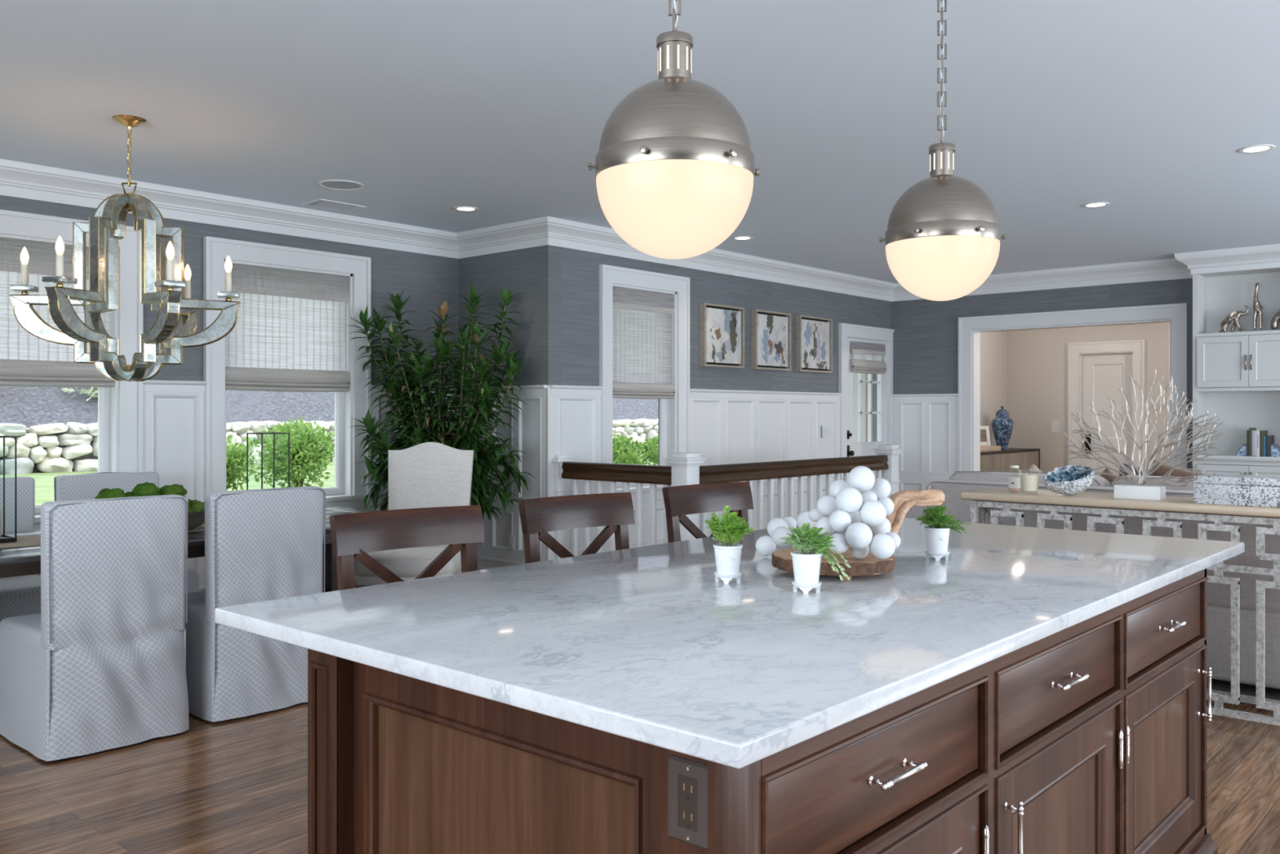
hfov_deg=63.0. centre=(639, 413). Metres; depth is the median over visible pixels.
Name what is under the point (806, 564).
pot
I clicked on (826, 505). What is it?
decorative ball
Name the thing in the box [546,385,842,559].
wainscoting
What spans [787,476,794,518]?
baluster
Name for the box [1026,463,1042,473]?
throw pillow
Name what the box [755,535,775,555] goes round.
decorative ball
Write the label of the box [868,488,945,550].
branch
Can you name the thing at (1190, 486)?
cushion
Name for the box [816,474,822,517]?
baluster
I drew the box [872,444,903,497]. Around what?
newel post
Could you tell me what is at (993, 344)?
wall
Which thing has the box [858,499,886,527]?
decorative ball
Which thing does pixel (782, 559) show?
stand
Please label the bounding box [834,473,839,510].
baluster
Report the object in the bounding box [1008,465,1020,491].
glass bottle
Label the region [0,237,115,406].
roman shade
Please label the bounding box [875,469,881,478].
baluster
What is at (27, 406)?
ground
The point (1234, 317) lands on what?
elephant figurine
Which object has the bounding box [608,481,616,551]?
baluster
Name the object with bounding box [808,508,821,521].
decorative ball
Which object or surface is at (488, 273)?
wall
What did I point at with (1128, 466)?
throw pillow
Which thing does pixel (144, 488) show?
clump
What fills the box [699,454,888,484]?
handrail
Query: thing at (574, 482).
baluster
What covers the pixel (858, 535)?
decorative ball
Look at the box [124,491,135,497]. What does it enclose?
clump
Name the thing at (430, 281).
wall
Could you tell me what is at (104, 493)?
clump
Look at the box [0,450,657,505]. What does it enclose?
lawn
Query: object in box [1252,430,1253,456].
book
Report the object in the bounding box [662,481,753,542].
counter stool
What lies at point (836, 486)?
decorative ball
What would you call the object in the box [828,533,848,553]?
decorative ball
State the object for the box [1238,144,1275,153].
recessed light
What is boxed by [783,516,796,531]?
decorative ball
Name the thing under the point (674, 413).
window
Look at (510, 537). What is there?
wall outlet
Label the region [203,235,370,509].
window
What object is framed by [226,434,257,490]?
boxwood shrub
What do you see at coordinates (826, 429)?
light switch
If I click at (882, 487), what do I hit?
decorative ball
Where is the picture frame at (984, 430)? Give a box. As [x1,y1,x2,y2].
[980,426,991,445]
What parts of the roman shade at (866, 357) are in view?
shade panel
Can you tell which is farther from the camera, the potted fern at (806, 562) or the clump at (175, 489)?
the clump at (175, 489)
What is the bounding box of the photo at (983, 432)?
[980,429,986,441]
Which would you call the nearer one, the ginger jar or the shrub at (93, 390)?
the ginger jar
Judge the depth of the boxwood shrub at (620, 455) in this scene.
12.79 m
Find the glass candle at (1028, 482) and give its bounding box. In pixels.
[1018,470,1039,493]
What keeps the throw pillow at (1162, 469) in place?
on the sofa
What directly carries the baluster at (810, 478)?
on the floor
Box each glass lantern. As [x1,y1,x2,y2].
[0,435,17,542]
[246,432,289,489]
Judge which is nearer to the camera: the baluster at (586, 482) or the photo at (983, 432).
the baluster at (586, 482)
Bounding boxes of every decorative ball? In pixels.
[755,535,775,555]
[767,517,788,537]
[772,526,791,546]
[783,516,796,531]
[796,511,817,529]
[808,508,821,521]
[816,495,837,515]
[816,516,834,536]
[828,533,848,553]
[829,480,849,499]
[829,510,851,532]
[835,486,862,513]
[845,522,872,548]
[848,466,875,492]
[848,511,861,524]
[849,545,869,559]
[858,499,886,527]
[861,489,877,503]
[869,517,891,535]
[869,533,895,559]
[870,478,890,498]
[877,497,893,515]
[886,532,900,548]
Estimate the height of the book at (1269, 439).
0.200 m
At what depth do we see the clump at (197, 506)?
5.07 m
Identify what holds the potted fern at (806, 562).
on the island countertop
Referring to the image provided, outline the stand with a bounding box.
[771,546,895,580]
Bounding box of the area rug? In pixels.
[1206,678,1279,705]
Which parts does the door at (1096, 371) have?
knob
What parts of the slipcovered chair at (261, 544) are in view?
seat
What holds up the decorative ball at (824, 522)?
on the stand
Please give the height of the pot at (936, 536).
0.074 m
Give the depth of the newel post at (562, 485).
7.59 m
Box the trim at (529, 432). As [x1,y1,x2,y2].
[457,384,548,570]
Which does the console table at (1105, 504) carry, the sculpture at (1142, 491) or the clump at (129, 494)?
the sculpture at (1142, 491)
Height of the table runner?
0.004 m
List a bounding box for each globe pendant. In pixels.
[587,0,759,259]
[879,0,1005,301]
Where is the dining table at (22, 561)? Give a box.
[0,506,377,592]
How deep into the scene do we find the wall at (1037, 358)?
14.34 m
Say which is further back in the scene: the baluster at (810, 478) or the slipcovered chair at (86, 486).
the baluster at (810, 478)
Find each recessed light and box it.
[453,206,478,211]
[732,235,753,239]
[1082,202,1110,208]
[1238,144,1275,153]
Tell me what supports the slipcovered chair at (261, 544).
on the floor
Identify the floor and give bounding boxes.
[0,699,1279,853]
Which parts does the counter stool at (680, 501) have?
leg, rail, leg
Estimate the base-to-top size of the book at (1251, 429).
0.265 m
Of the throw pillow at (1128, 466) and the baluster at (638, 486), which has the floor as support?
the baluster at (638, 486)
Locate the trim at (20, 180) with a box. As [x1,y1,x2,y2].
[0,158,1192,302]
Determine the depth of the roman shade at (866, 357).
10.99 m
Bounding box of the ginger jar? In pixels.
[991,405,1013,449]
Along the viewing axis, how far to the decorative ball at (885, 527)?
2.69 m
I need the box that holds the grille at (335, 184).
[321,181,360,189]
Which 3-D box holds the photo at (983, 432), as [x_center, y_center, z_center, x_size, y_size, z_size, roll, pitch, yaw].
[4.434,0.294,13.600,0.184,0.164,0.035,0,0,-20]
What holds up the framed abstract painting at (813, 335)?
attached to the wall at (564, 282)
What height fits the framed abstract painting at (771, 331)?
0.538 m
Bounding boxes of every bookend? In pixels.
[1235,443,1246,456]
[1271,444,1279,457]
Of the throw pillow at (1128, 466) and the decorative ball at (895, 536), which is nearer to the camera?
the decorative ball at (895, 536)
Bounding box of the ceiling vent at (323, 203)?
[302,198,365,211]
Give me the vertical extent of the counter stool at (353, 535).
1.050 m
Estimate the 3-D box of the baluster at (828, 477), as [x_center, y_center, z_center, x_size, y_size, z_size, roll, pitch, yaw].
[1.462,0.903,8.095,0.034,0.874,0.034,0,0,42]
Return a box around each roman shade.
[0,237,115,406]
[225,263,350,408]
[613,286,675,399]
[850,341,887,373]
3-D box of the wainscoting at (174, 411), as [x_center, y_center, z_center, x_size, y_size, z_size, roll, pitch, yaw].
[-3.944,0.568,5.390,0.048,1.545,7.617,0,0,42]
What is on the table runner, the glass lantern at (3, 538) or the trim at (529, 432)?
the glass lantern at (3, 538)
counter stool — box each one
[328,505,484,590]
[518,492,635,563]
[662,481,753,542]
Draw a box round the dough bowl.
[187,511,204,529]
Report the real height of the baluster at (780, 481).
0.874 m
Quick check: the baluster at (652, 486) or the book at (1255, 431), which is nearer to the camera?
the baluster at (652, 486)
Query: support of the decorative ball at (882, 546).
on the stand
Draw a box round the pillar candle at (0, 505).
[0,505,1,538]
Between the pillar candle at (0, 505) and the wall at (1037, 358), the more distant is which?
the wall at (1037, 358)
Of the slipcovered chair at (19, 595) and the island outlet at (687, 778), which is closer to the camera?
the island outlet at (687, 778)
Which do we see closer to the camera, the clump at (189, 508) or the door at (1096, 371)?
the clump at (189, 508)
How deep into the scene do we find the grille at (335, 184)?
6.39 m
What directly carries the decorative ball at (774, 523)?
on the decorative ball at (765, 545)
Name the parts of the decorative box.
lid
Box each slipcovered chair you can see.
[0,476,40,622]
[0,494,189,760]
[53,471,199,593]
[184,485,325,721]
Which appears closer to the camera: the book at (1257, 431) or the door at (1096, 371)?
the book at (1257, 431)
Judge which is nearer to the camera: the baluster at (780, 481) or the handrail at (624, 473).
the handrail at (624, 473)
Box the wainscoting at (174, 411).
[36,379,458,591]
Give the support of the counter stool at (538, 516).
on the floor
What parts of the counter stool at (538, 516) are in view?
leg, rail, leg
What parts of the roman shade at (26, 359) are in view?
shade panel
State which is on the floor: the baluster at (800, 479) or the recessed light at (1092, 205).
the baluster at (800, 479)
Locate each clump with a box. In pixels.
[94,488,126,498]
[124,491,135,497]
[132,481,160,496]
[138,493,160,496]
[160,484,186,495]
[187,502,194,511]
[190,500,204,511]
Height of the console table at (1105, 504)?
0.945 m
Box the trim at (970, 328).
[958,302,1187,471]
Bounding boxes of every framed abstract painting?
[699,302,744,368]
[751,309,791,370]
[795,315,832,373]
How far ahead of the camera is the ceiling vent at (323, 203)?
6.99 m
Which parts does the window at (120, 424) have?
sill, sash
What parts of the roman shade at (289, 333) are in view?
shade panel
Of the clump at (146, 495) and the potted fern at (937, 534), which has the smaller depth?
the potted fern at (937, 534)
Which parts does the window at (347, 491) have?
sash, sill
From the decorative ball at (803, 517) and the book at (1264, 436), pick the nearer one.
the decorative ball at (803, 517)
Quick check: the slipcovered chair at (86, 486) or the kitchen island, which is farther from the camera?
the slipcovered chair at (86, 486)
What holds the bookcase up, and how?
on the floor
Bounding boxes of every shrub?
[61,386,97,401]
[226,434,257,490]
[241,415,334,488]
[613,434,652,465]
[630,434,657,465]
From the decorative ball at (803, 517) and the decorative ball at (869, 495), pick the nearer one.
the decorative ball at (869, 495)
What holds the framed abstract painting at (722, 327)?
attached to the wall at (564, 282)
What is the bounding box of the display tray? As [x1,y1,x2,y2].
[980,445,1000,452]
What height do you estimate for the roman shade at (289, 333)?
0.970 m
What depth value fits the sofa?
4.99 m
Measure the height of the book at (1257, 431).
0.242 m
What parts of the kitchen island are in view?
corner post, panel, frame, corner post, drawer, handle, door, frame, handle, door panel, drawer, door, handle, door panel, drawer, door, handle, moulding, handle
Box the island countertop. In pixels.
[214,517,1244,768]
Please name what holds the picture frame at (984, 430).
on the display tray
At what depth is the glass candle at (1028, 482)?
5.09 m
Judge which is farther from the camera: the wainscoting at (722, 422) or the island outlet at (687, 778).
the wainscoting at (722, 422)
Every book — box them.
[1246,430,1248,456]
[1248,427,1255,456]
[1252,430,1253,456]
[1253,430,1256,456]
[1256,430,1259,456]
[1259,430,1267,456]
[1263,435,1265,456]
[1265,435,1274,457]
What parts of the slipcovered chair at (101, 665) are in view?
seat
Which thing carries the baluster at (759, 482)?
on the floor
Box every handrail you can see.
[561,461,671,484]
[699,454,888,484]
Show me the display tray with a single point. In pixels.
(983, 448)
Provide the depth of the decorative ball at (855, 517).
2.72 m
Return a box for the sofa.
[904,471,1279,688]
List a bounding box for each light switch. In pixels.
[822,425,831,437]
[1051,420,1058,432]
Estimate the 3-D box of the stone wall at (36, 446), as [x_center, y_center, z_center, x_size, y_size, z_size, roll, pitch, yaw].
[-4.270,0.584,20.948,0.562,0.913,38.906,0,0,42]
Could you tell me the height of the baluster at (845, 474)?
0.874 m
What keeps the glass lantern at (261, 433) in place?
on the table runner
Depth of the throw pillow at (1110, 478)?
5.76 m
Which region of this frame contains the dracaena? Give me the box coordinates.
[346,283,535,526]
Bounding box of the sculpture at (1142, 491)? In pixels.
[1060,368,1223,500]
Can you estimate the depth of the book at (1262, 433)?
8.82 m
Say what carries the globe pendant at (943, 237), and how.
hanging from the ceiling
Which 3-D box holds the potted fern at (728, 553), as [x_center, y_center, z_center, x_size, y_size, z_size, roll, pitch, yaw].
[0.221,0.324,2.601,0.134,0.193,0.129,0,0,-28]
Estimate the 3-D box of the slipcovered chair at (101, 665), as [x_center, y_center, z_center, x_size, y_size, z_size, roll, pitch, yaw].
[-2.295,0.835,4.379,0.665,0.991,0.561,0,0,42]
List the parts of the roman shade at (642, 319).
shade panel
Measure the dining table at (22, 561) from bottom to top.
0.765 m
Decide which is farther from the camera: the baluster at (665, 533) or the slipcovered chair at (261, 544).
the baluster at (665, 533)
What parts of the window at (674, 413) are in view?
sill, sash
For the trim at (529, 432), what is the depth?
7.77 m
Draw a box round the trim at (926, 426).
[890,393,958,491]
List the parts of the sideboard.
cabinet door, cabinet door, cabinet door, cabinet door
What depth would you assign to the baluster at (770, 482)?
7.50 m
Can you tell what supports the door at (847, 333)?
in the wall at (564, 282)
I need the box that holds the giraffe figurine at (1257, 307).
[1252,282,1262,331]
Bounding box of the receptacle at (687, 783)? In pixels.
[678,773,697,832]
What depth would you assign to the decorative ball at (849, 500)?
2.64 m
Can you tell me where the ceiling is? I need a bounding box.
[0,0,1279,283]
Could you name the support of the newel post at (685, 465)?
on the floor
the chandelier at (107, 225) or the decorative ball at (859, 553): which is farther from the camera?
the chandelier at (107, 225)
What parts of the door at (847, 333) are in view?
knob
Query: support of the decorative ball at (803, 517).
on the stand
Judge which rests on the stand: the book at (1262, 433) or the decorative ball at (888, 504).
the decorative ball at (888, 504)
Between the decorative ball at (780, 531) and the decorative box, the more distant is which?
the decorative box
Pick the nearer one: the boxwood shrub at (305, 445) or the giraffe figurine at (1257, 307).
the giraffe figurine at (1257, 307)
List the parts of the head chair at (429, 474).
seat, seat rail, backrest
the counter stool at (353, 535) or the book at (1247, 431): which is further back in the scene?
the book at (1247, 431)
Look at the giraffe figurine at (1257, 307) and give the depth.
8.93 m
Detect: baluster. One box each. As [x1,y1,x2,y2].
[571,479,577,555]
[583,480,590,551]
[596,480,603,553]
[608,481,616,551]
[622,482,629,540]
[635,483,642,547]
[649,484,656,545]
[663,484,671,543]
[699,512,706,535]
[711,511,718,533]
[746,480,752,530]
[756,479,763,529]
[767,478,773,524]
[777,477,784,519]
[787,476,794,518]
[797,475,804,516]
[807,475,813,511]
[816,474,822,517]
[825,473,831,517]
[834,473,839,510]
[843,472,848,484]
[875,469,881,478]
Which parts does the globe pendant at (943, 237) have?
chain, cord, lamp shade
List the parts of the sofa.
arm, backrest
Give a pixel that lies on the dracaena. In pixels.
(411, 434)
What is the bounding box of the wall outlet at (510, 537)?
[507,534,514,550]
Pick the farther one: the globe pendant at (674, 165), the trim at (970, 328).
the trim at (970, 328)
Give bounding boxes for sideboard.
[980,448,1039,472]
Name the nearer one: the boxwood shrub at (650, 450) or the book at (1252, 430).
the book at (1252, 430)
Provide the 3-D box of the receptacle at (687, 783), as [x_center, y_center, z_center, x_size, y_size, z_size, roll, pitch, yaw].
[0.071,0.558,1.498,0.036,0.076,0.007,0,0,42]
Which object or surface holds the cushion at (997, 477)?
on the sofa
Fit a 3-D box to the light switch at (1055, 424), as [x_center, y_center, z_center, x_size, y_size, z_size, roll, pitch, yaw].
[5.696,0.180,14.326,0.100,0.160,0.012,0,0,42]
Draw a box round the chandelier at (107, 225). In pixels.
[8,114,240,382]
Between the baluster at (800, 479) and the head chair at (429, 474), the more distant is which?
the baluster at (800, 479)
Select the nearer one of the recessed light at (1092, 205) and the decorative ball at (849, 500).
the decorative ball at (849, 500)
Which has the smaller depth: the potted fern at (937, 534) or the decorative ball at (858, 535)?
the decorative ball at (858, 535)
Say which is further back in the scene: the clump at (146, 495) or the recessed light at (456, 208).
the recessed light at (456, 208)
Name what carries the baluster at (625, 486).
on the floor
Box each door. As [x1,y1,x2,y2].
[838,323,894,511]
[1067,339,1145,475]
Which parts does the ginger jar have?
lid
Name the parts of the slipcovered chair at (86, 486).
panel, seat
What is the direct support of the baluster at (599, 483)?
on the floor
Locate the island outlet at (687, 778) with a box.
[668,753,707,849]
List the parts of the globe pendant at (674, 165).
lamp shade, chain, cord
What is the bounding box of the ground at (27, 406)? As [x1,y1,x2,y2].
[0,386,657,428]
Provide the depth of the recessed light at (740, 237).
8.33 m
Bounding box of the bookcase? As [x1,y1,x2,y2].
[1174,243,1279,475]
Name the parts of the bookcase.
cupboard door, cupboard door, crown moulding, shelving, handle, handle, cupboard door, cupboard door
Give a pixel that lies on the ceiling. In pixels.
(500, 108)
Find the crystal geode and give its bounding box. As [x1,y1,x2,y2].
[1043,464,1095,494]
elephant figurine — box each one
[1218,305,1248,333]
[1271,310,1279,329]
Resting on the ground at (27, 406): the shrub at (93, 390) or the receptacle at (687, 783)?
the shrub at (93, 390)
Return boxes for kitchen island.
[307,568,1217,853]
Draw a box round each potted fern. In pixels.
[704,505,754,583]
[779,522,850,594]
[915,505,971,560]
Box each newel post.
[552,453,573,559]
[665,452,706,541]
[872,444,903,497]
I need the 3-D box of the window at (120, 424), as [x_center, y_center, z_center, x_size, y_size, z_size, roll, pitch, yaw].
[-3.520,-0.214,5.990,0.225,1.839,1.293,0,0,42]
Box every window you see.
[0,208,142,529]
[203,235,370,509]
[599,264,689,502]
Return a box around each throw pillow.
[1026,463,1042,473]
[1099,467,1117,484]
[1119,463,1151,476]
[1151,460,1205,476]
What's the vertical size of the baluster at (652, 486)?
0.874 m
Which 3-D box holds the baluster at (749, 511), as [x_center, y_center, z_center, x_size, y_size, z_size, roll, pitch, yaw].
[0.766,0.903,7.312,0.034,0.874,0.034,0,0,42]
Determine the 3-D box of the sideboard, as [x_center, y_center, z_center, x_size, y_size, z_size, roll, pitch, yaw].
[4.411,0.914,13.505,0.450,0.852,2.850,0,0,42]
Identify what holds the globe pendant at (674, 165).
hanging from the ceiling
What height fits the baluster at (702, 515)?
0.874 m
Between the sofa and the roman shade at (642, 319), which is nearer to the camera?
the sofa
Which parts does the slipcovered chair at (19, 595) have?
seat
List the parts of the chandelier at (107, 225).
drip plate, candle bulb, drip plate, candle bulb, chain, drip plate, candle bulb, candle bulb, drip plate, candle bulb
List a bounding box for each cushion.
[949,471,1111,486]
[1110,475,1194,490]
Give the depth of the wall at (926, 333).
10.90 m
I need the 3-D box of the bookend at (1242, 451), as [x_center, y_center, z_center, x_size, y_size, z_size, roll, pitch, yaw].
[5.173,0.324,8.967,0.084,0.127,0.082,0,0,42]
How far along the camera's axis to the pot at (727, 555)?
2.57 m
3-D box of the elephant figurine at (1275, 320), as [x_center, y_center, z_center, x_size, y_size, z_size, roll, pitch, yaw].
[5.453,-0.802,8.798,0.251,0.178,0.104,0,0,42]
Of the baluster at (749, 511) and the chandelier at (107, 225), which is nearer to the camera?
the chandelier at (107, 225)
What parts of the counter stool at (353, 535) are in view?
leg, rail, leg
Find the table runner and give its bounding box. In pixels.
[0,523,204,549]
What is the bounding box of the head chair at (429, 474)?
[354,441,474,587]
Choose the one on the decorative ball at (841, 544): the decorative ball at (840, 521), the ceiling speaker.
the decorative ball at (840, 521)
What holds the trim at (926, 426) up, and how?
attached to the wall at (926, 333)
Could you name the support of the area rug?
on the floor
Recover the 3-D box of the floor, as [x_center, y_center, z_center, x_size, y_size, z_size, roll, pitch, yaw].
[3.571,1.400,6.727,10.200,0.120,20.200,0,0,42]
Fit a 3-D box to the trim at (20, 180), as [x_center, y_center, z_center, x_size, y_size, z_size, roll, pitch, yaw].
[-1.465,-1.310,7.168,13.372,0.181,2.905,0,0,-31]
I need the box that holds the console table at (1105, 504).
[960,487,1279,725]
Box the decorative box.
[1193,473,1279,507]
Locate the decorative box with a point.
(1212, 489)
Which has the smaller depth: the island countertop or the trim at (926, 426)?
the island countertop
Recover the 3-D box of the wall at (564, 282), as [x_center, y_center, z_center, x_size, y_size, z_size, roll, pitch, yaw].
[1.031,0.070,9.631,0.200,2.940,5.333,0,0,42]
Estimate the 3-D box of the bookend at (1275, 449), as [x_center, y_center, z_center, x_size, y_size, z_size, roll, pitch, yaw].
[5.371,0.324,8.791,0.084,0.127,0.082,0,0,42]
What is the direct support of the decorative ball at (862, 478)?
on the decorative ball at (872, 513)
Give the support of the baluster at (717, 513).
on the floor
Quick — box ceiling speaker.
[318,179,364,190]
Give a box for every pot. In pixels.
[713,542,742,574]
[791,551,822,584]
[924,525,951,552]
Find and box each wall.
[0,195,458,386]
[0,418,657,474]
[458,248,529,386]
[529,244,891,465]
[852,330,1007,454]
[891,278,1192,471]
[1007,322,1169,472]

